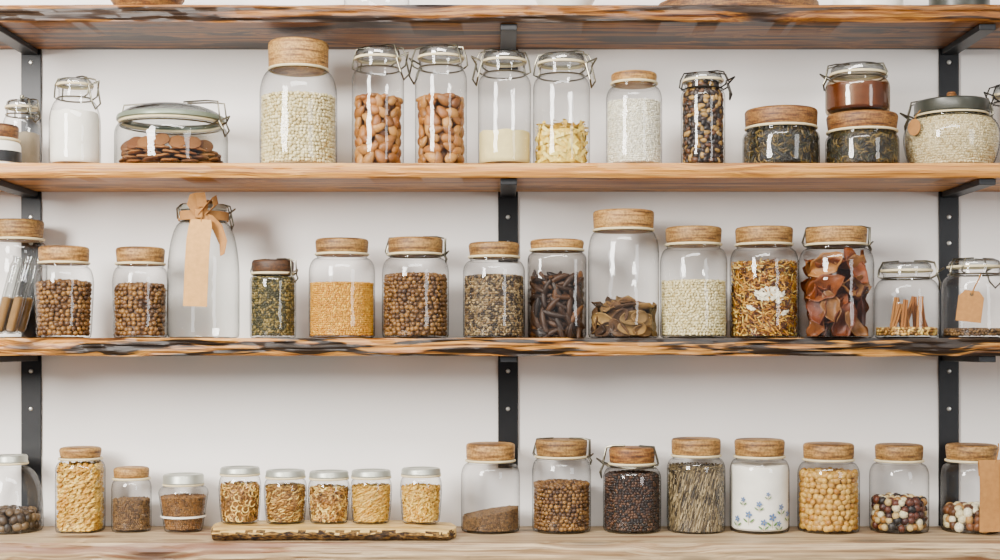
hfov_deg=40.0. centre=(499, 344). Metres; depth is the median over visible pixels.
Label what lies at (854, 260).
slice
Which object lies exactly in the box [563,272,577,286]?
pod
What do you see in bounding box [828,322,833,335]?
slice
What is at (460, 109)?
almond
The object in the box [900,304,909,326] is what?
cinnamon stick
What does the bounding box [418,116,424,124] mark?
almond
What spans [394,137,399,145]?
almond
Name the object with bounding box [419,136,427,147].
almond
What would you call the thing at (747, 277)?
strands
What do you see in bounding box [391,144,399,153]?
almond
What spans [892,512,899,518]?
nut
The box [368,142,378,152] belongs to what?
almond
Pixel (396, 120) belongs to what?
almond
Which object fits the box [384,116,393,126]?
almond
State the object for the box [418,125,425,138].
almond
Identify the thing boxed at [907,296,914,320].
cinnamon stick
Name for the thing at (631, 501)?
beans
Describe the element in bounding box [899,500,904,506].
nut
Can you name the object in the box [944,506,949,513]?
nut
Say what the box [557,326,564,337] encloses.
pod
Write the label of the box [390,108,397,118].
almond
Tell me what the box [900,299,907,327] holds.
cinnamon stick
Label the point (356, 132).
almond
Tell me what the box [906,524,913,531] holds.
nut
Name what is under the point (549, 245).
storage jar
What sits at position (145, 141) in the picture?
biscuit
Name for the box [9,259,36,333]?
tube
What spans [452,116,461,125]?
almond
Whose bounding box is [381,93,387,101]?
almond
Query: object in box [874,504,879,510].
nut
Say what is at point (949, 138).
rice
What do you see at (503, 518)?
grain
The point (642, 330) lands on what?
mushroom
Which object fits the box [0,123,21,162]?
lidded pot
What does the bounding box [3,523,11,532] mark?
nut
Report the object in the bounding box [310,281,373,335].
grain
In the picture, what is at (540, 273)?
pod
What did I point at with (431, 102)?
almond
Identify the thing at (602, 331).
mushroom
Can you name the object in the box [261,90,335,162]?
beans
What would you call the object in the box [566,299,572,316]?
pod
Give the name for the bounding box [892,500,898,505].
nut
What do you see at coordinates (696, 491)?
sticks
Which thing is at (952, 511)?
nut
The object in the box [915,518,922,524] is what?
nut
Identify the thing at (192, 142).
biscuit
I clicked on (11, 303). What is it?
tube
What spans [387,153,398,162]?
almond
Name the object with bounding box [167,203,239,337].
glass bottle
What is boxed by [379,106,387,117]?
almond
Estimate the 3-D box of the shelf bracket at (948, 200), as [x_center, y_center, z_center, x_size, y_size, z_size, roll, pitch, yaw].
[0.948,-0.169,2.791,0.042,0.309,0.236,0,0,0]
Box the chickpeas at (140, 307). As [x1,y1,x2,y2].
[114,282,166,335]
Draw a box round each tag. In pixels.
[183,216,211,306]
[908,110,920,135]
[956,274,983,322]
[978,443,999,531]
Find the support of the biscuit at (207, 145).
in the jar at (186, 109)
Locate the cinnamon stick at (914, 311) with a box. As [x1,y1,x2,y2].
[911,297,916,326]
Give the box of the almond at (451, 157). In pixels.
[445,153,457,162]
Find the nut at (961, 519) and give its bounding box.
[958,515,965,523]
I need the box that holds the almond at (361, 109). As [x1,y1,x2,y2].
[355,106,364,117]
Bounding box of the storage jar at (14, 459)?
[0,454,43,534]
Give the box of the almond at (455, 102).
[451,97,459,107]
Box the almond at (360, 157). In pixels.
[357,153,363,162]
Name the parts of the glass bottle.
lid, lever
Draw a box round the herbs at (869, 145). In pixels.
[826,128,897,162]
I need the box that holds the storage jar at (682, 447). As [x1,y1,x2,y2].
[667,437,724,533]
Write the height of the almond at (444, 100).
0.024 m
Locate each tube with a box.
[0,257,20,333]
[1,256,22,332]
[5,255,33,333]
[5,259,31,333]
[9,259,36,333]
[16,257,41,331]
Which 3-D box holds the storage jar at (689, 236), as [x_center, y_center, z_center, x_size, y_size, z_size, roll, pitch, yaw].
[0.391,-0.126,2.780,0.135,0.224,0.135,0,0,-29]
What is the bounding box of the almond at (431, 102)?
[428,93,436,104]
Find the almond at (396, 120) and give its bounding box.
[393,116,399,128]
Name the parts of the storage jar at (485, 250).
lid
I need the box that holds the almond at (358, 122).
[355,117,362,127]
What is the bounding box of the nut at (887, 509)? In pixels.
[884,506,891,512]
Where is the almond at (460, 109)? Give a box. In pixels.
[457,103,463,117]
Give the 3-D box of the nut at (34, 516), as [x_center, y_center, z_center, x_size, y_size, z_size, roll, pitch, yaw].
[-0.957,0.353,2.819,0.014,0.018,0.017,0,0,-2]
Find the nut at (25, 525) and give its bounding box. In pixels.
[22,521,28,529]
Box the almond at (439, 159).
[434,151,442,162]
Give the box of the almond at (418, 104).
[417,99,420,110]
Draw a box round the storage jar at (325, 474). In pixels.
[308,469,349,523]
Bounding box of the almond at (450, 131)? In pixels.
[442,126,453,134]
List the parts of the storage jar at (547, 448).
lid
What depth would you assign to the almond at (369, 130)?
2.68 m
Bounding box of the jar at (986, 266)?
[941,257,999,337]
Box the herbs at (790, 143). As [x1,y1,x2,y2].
[744,124,818,162]
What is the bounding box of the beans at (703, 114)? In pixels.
[682,79,723,162]
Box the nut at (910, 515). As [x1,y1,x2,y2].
[908,513,914,517]
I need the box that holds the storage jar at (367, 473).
[350,468,391,523]
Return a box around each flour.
[50,109,99,162]
[479,128,529,162]
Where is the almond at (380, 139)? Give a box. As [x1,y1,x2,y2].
[375,134,384,144]
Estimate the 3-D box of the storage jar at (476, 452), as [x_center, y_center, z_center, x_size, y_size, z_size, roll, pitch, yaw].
[-0.020,0.292,2.832,0.121,0.182,0.121,0,0,-3]
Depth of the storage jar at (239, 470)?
2.75 m
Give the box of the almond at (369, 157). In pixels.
[363,152,374,162]
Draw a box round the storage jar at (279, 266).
[250,258,298,337]
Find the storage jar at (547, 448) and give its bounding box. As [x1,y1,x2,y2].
[532,437,593,534]
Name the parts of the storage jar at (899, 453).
lid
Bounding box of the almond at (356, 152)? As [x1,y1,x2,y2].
[355,146,358,157]
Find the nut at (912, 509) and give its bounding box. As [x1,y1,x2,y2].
[908,506,915,512]
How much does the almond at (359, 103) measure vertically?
0.027 m
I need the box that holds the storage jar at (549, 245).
[527,238,586,337]
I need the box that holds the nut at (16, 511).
[14,509,23,514]
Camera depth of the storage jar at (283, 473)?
2.75 m
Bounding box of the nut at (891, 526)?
[888,522,895,529]
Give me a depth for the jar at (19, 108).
2.83 m
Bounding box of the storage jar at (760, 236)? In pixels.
[730,225,798,337]
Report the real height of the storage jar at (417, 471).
0.110 m
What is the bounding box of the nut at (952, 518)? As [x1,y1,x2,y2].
[949,516,956,521]
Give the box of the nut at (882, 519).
[880,516,885,522]
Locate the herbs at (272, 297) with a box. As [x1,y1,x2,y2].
[251,276,294,335]
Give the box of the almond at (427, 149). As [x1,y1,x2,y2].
[423,145,434,152]
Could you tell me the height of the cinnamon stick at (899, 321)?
0.075 m
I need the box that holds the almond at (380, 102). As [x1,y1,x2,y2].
[375,93,383,106]
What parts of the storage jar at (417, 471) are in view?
lid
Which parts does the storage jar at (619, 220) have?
lid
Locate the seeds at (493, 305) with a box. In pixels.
[464,274,523,335]
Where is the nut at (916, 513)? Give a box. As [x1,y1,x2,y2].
[914,512,918,519]
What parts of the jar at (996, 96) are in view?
lever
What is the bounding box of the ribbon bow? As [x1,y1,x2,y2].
[178,192,228,255]
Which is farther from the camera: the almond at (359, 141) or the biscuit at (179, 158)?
the biscuit at (179, 158)
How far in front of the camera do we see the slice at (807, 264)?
2.77 m
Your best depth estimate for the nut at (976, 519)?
2.78 m
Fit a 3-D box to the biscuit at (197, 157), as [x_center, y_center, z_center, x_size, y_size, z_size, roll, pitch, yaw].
[-0.595,-0.371,2.728,0.034,0.007,0.034,0,0,-37]
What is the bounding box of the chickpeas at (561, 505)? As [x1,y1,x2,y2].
[533,479,589,531]
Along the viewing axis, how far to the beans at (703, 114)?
2.68 m
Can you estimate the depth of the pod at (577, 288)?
2.75 m
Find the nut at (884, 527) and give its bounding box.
[881,524,888,530]
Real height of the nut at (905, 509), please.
0.015 m
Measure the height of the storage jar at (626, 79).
0.186 m
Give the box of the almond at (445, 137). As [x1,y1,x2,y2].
[441,134,454,141]
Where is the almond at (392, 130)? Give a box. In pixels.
[388,126,397,136]
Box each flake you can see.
[746,305,755,310]
[754,290,765,301]
[756,286,776,297]
[763,295,778,300]
[767,287,783,299]
[776,291,784,303]
[780,310,788,315]
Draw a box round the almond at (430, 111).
[426,106,435,117]
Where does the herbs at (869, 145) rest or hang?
in the storage jar at (854, 119)
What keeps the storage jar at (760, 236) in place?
on the wall shelf at (870, 347)
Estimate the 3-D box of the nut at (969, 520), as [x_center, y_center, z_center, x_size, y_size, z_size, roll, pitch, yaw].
[0.952,0.354,2.788,0.016,0.019,0.016,0,0,-22]
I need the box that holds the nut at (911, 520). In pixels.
[908,518,914,523]
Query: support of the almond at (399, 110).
in the jar at (377, 58)
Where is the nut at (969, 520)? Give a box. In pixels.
[965,516,973,523]
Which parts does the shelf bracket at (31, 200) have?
arm, upright plate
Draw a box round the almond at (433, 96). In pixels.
[428,93,437,99]
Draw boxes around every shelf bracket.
[0,25,41,162]
[0,179,41,336]
[0,355,41,524]
[498,24,517,69]
[498,179,517,261]
[498,356,517,467]
[938,24,995,96]
[938,179,995,337]
[938,356,995,525]
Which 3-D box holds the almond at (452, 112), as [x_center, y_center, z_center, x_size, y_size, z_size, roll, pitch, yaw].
[-0.095,-0.453,2.686,0.031,0.021,0.014,0,0,-33]
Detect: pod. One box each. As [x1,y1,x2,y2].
[529,280,544,292]
[530,294,541,299]
[531,276,545,282]
[531,311,539,322]
[531,316,542,328]
[531,329,546,335]
[534,298,540,316]
[539,272,552,289]
[539,300,550,312]
[539,306,545,326]
[540,293,546,307]
[540,320,548,334]
[542,279,551,295]
[542,309,564,318]
[543,328,557,337]
[546,298,560,310]
[546,318,564,327]
[550,296,567,310]
[551,273,569,283]
[551,282,561,294]
[552,284,558,298]
[552,318,567,327]
[554,318,564,330]
[555,294,570,299]
[557,284,574,291]
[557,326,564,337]
[559,306,566,320]
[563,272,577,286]
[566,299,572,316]
[566,312,575,330]
[567,322,573,337]
[569,289,581,303]
[571,305,583,322]
[572,314,584,328]
[573,277,584,285]
[574,284,580,299]
[575,300,584,308]
[575,325,581,336]
[577,270,582,282]
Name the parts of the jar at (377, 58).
glass lid, lever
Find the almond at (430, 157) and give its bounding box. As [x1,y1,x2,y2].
[424,153,435,162]
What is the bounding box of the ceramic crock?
[833,0,903,4]
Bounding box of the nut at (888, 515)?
[885,513,891,517]
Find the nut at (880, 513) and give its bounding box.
[878,511,884,517]
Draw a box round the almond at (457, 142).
[452,134,460,146]
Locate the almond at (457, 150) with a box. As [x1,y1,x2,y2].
[452,147,461,154]
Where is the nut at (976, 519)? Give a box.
[974,516,979,523]
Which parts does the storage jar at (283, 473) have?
lid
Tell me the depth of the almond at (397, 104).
2.70 m
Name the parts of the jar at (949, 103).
lever, lid, knob, glass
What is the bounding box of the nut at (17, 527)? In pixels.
[12,523,22,531]
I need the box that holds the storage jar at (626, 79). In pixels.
[606,70,661,162]
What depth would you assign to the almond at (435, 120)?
2.67 m
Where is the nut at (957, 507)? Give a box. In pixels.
[954,505,962,510]
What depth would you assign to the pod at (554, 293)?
2.74 m
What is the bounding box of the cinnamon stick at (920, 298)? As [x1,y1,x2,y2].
[916,296,923,326]
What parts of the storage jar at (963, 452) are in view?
lid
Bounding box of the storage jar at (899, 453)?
[869,443,928,533]
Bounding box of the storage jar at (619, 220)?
[588,208,658,337]
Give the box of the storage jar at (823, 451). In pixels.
[797,441,859,534]
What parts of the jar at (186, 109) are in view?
glass lid, lever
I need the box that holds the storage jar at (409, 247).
[382,236,448,337]
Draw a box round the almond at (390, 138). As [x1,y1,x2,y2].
[385,135,395,142]
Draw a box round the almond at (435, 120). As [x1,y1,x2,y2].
[431,114,440,125]
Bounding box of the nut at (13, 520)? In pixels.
[9,515,17,524]
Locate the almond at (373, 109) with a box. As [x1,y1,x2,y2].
[366,105,379,114]
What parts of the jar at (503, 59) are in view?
lever, glass lid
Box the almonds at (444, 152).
[424,99,456,162]
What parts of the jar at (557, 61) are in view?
pasta strips, glass lid, lever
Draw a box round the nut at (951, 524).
[949,521,956,529]
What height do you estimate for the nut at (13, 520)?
0.020 m
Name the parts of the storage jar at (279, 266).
lid, lever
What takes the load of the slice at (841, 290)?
in the storage jar at (834, 236)
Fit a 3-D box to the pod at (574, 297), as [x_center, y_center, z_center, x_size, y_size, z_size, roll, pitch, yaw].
[0.151,-0.096,2.751,0.012,0.030,0.040,0,0,41]
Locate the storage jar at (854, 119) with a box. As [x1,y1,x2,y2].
[825,110,898,162]
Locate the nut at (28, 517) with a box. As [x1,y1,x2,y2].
[24,513,31,522]
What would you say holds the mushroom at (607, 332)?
in the storage jar at (619, 220)
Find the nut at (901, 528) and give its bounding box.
[898,525,904,531]
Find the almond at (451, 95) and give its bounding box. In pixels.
[444,93,454,98]
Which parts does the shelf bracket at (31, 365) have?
arm, upright plate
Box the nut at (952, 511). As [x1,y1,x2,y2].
[949,508,955,515]
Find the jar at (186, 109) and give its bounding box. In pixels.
[114,100,229,162]
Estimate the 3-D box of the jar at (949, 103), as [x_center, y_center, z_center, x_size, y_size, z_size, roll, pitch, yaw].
[0.907,-0.430,2.761,0.186,0.157,0.186,0,0,-22]
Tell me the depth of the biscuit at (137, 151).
2.71 m
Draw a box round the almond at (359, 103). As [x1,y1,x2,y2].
[355,100,362,108]
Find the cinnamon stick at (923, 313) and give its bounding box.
[921,302,925,326]
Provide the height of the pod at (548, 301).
0.027 m
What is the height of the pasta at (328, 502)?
0.074 m
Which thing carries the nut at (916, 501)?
in the storage jar at (899, 453)
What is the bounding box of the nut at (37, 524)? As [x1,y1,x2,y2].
[34,520,39,528]
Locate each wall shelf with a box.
[0,4,999,48]
[0,163,999,191]
[0,338,999,356]
[0,526,999,559]
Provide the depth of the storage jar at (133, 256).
2.74 m
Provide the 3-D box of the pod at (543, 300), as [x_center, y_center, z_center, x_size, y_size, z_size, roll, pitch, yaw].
[0.087,-0.095,2.747,0.011,0.043,0.015,0,0,-41]
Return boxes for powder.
[18,131,39,162]
[731,462,787,531]
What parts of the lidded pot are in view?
lid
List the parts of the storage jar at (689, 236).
lid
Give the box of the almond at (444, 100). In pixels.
[437,93,450,105]
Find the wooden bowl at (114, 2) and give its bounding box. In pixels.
[110,0,184,4]
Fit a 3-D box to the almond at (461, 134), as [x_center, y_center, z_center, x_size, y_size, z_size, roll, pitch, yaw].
[-0.077,-0.420,2.719,0.014,0.024,0.026,0,0,-2]
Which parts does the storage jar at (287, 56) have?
lid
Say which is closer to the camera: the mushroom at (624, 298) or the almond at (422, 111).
the almond at (422, 111)
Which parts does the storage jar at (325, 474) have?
lid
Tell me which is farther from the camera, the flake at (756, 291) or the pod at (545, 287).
the pod at (545, 287)
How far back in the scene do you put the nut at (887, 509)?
2.79 m
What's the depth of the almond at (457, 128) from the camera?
2.69 m
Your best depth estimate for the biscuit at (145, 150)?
2.69 m
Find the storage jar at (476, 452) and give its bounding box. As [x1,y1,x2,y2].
[461,442,519,534]
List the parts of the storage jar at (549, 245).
lid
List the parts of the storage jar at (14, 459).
lid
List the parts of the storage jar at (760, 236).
lid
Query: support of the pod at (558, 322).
in the storage jar at (549, 245)
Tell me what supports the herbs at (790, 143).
in the storage jar at (771, 114)
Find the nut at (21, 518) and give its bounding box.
[17,513,24,523]
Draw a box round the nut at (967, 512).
[963,508,972,516]
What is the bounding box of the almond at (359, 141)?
[357,135,363,145]
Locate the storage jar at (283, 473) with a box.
[264,468,306,523]
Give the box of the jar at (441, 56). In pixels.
[409,44,467,162]
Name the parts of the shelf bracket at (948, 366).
upright plate, arm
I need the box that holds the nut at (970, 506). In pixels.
[964,504,972,510]
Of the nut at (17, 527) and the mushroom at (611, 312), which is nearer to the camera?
the mushroom at (611, 312)
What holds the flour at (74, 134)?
in the jar at (71, 84)
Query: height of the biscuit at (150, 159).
0.013 m
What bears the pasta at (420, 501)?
in the storage jar at (417, 471)
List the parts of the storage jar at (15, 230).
lid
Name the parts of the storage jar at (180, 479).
lid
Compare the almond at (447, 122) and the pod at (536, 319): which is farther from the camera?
the pod at (536, 319)
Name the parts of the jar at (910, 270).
glass lid, lever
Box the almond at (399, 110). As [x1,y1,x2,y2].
[395,107,401,118]
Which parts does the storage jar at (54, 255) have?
lid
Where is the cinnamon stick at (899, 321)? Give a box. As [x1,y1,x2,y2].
[898,300,901,326]
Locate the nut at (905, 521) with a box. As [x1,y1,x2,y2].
[902,518,908,524]
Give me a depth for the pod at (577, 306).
2.75 m
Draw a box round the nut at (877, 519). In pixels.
[875,517,880,523]
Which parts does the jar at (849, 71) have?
lever, glass lid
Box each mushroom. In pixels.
[591,321,604,334]
[592,307,597,329]
[593,312,611,325]
[594,303,606,307]
[595,322,613,336]
[600,301,613,311]
[605,296,615,305]
[608,301,620,317]
[609,318,630,335]
[612,308,628,330]
[613,303,635,309]
[616,301,631,303]
[617,320,646,335]
[619,297,641,302]
[619,310,647,324]
[631,312,652,325]
[633,325,652,335]
[634,302,653,309]
[649,325,656,336]
[650,308,656,331]
[652,302,656,321]
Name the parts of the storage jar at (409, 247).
lid, lever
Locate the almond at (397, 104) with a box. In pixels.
[394,102,400,108]
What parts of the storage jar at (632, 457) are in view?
lever, lid, glass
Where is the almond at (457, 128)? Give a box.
[453,125,460,133]
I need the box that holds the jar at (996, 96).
[983,84,999,114]
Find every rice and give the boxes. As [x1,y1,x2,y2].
[607,98,660,162]
[661,279,725,335]
[905,112,998,162]
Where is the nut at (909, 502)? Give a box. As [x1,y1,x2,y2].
[905,499,913,506]
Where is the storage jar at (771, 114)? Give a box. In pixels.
[742,105,819,162]
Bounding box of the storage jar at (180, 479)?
[158,472,208,532]
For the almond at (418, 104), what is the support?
in the jar at (441, 56)
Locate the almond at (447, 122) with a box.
[442,116,452,127]
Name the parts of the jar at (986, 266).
glass lid, lever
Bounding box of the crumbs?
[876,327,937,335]
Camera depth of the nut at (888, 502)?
2.79 m
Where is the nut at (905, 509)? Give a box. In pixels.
[901,506,908,511]
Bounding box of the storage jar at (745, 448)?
[730,438,789,534]
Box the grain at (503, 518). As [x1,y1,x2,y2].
[462,505,518,531]
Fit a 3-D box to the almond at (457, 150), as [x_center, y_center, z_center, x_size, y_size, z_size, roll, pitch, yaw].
[-0.084,-0.379,2.697,0.014,0.020,0.029,0,0,36]
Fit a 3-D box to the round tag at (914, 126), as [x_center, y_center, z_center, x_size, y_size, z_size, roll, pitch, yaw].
[0.820,-0.438,2.717,0.006,0.050,0.029,0,0,-38]
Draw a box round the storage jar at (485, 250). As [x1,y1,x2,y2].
[463,241,524,337]
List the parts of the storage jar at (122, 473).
lid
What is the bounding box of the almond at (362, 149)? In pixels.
[357,144,367,154]
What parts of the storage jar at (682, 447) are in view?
lid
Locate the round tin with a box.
[929,0,989,4]
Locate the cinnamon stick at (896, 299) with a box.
[890,297,898,326]
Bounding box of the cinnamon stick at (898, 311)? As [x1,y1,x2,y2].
[891,304,900,326]
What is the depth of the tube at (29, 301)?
2.85 m
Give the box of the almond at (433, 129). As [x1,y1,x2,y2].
[428,125,443,133]
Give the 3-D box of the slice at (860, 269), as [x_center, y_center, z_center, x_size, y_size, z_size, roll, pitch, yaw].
[0.706,-0.157,2.735,0.054,0.075,0.025,0,0,-25]
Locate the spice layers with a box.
[160,493,206,530]
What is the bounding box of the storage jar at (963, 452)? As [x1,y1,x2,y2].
[941,442,999,534]
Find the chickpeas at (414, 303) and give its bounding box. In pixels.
[383,272,447,335]
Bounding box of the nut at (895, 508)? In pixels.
[892,506,900,511]
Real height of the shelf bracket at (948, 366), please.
0.361 m
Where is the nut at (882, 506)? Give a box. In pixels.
[879,504,885,510]
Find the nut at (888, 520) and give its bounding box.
[885,518,892,523]
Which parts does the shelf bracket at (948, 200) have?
upright plate, arm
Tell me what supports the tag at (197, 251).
hanging from the ribbon bow
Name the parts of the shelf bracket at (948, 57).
upright plate, arm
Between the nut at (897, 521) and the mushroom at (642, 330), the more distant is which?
the nut at (897, 521)
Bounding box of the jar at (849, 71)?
[819,61,889,115]
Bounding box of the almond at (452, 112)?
[446,108,458,117]
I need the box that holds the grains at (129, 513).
[113,496,149,530]
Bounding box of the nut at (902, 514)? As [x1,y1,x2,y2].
[899,510,907,518]
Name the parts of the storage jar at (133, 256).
lid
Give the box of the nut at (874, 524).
[872,521,878,528]
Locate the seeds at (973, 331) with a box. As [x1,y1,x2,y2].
[943,327,999,335]
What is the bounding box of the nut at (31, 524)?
[28,520,34,528]
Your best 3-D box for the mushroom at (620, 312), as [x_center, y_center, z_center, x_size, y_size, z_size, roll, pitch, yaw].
[0.234,-0.050,2.721,0.041,0.046,0.013,0,0,28]
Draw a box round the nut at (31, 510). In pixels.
[27,508,35,513]
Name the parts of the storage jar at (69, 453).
lid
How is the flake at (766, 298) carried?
in the strands
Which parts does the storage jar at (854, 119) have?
lid, glass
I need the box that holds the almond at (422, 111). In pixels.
[419,107,425,117]
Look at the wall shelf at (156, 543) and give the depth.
2.66 m
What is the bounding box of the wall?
[0,0,999,525]
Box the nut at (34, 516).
[31,513,36,520]
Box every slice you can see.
[800,278,807,293]
[802,266,832,276]
[804,259,823,267]
[804,277,817,299]
[805,261,811,279]
[805,274,844,301]
[805,288,826,325]
[806,312,824,335]
[808,251,843,277]
[816,323,827,335]
[818,284,830,290]
[820,290,841,322]
[823,293,847,322]
[825,255,847,265]
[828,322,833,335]
[831,281,855,299]
[831,302,855,335]
[834,254,866,269]
[836,268,852,281]
[842,275,871,296]
[842,280,857,290]
[843,247,868,284]
[845,311,868,335]
[851,288,860,301]
[856,286,868,326]
[860,249,865,267]
[864,298,868,312]
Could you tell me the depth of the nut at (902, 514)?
2.78 m
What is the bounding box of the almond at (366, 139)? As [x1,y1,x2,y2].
[361,135,369,143]
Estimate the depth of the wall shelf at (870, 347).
2.66 m
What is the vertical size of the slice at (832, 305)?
0.069 m
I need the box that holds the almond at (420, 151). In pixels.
[418,147,424,156]
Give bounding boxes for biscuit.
[120,140,127,151]
[122,155,139,159]
[124,148,141,150]
[126,136,140,148]
[127,149,144,155]
[127,159,142,162]
[136,145,153,149]
[136,154,153,157]
[137,135,153,146]
[142,156,159,162]
[143,149,161,153]
[152,133,169,144]
[152,145,169,148]
[154,153,170,157]
[160,158,177,161]
[162,149,179,153]
[168,135,185,147]
[170,155,186,161]
[172,146,188,149]
[174,154,191,158]
[179,150,196,154]
[181,159,198,162]
[185,136,200,148]
[189,148,205,152]
[191,155,208,159]
[197,153,214,155]
[198,140,213,151]
[202,157,218,161]
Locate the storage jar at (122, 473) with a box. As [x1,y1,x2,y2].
[111,466,151,532]
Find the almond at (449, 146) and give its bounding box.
[443,142,454,151]
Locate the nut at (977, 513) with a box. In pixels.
[974,510,979,516]
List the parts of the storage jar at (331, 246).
lid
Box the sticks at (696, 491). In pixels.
[668,462,723,532]
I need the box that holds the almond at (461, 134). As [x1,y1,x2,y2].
[459,126,463,137]
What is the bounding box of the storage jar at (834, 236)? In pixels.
[799,225,873,337]
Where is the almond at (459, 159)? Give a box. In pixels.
[456,154,463,162]
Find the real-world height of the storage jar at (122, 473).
0.132 m
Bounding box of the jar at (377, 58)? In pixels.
[352,44,409,162]
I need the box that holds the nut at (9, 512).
[5,508,13,516]
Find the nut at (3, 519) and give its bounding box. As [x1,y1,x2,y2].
[0,515,7,525]
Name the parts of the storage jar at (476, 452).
lid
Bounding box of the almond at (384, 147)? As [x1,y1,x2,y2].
[379,142,392,152]
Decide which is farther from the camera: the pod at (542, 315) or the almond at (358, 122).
the pod at (542, 315)
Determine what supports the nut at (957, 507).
in the storage jar at (963, 452)
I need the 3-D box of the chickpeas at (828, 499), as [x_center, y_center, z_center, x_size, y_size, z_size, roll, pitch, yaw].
[0.676,0.316,2.832,0.120,0.125,0.120,0,0,17]
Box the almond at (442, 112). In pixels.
[437,106,448,118]
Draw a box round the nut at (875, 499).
[873,496,879,503]
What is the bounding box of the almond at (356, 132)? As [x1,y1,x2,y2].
[354,127,359,137]
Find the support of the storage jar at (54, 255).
on the wall shelf at (870, 347)
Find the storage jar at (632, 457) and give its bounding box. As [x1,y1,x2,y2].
[596,445,660,533]
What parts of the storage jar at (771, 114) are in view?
lid, glass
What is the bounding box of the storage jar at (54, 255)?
[33,245,93,337]
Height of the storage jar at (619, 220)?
0.258 m
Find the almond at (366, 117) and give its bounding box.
[362,113,372,122]
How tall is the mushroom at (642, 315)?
0.030 m
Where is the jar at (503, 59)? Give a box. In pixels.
[471,48,530,162]
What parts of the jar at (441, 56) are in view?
lever, glass lid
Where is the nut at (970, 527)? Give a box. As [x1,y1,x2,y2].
[966,523,973,530]
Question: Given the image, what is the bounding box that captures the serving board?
[211,520,455,540]
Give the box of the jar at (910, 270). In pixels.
[874,260,944,337]
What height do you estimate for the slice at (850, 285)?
0.024 m
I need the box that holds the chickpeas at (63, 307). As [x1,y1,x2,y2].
[35,279,91,335]
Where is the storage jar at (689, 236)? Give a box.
[660,225,726,337]
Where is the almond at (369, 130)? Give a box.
[365,122,375,136]
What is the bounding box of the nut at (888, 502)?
[884,499,891,505]
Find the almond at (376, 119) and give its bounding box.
[372,114,380,124]
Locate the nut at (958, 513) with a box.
[955,509,963,517]
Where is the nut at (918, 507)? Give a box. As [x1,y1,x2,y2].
[913,505,920,511]
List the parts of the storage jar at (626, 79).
lid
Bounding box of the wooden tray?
[659,0,818,4]
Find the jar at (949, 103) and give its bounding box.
[899,91,999,162]
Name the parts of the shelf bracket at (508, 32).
upright plate, arm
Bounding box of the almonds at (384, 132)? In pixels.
[362,101,393,162]
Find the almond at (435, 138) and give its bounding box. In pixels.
[427,133,439,142]
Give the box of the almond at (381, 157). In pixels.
[375,149,387,162]
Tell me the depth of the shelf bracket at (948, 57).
2.90 m
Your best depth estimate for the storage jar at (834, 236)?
2.73 m
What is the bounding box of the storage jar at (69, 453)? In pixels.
[55,446,105,532]
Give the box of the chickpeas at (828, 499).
[799,467,858,531]
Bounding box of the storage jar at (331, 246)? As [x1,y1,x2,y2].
[309,237,374,337]
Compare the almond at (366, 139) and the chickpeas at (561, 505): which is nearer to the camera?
the almond at (366, 139)
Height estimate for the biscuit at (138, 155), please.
0.008 m
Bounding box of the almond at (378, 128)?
[373,123,385,132]
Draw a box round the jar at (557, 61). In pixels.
[533,50,596,162]
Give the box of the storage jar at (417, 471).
[400,466,441,523]
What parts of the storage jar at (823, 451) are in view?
lid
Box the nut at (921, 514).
[918,511,924,518]
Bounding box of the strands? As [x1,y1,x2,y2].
[731,258,796,335]
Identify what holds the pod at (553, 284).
in the storage jar at (549, 245)
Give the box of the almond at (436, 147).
[430,142,441,151]
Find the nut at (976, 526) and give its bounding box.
[974,523,978,531]
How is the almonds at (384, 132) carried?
in the jar at (377, 58)
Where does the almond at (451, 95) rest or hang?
in the jar at (441, 56)
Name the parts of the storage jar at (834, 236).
lid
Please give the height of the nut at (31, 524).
0.018 m
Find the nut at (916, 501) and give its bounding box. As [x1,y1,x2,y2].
[913,498,919,505]
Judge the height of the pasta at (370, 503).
0.074 m
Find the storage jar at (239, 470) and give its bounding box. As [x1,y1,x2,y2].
[219,465,260,523]
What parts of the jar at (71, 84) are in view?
glass lid, lever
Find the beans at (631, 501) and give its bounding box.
[604,470,659,531]
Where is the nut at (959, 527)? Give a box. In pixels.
[954,522,963,531]
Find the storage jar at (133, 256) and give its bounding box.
[112,246,168,337]
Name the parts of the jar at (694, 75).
glass lid, lever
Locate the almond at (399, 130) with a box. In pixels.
[396,129,401,137]
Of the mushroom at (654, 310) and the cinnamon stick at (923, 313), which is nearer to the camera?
the cinnamon stick at (923, 313)
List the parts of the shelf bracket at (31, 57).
arm, upright plate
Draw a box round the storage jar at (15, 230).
[0,218,46,337]
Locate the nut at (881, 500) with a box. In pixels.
[878,497,885,503]
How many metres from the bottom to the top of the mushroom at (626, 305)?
0.016 m
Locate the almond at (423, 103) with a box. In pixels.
[420,95,427,108]
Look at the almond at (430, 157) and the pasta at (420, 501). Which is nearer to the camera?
the almond at (430, 157)
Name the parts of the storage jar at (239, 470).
lid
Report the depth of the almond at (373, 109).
2.67 m
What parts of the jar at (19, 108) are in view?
glass lid, lever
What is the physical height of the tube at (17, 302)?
0.160 m
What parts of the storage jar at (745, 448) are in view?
lid, printed stem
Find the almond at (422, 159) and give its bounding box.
[419,154,426,162]
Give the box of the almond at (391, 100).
[388,95,395,105]
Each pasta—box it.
[56,460,103,531]
[220,481,259,521]
[265,482,305,522]
[309,483,348,521]
[352,482,390,521]
[401,482,440,521]
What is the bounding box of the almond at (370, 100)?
[363,97,376,104]
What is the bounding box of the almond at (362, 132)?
[359,125,365,138]
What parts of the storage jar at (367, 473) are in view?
lid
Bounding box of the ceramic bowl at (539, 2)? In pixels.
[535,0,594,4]
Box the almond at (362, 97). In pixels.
[359,94,368,101]
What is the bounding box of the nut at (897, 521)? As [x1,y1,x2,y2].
[893,517,901,524]
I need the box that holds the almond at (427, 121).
[424,114,431,125]
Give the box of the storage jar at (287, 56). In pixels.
[259,37,336,162]

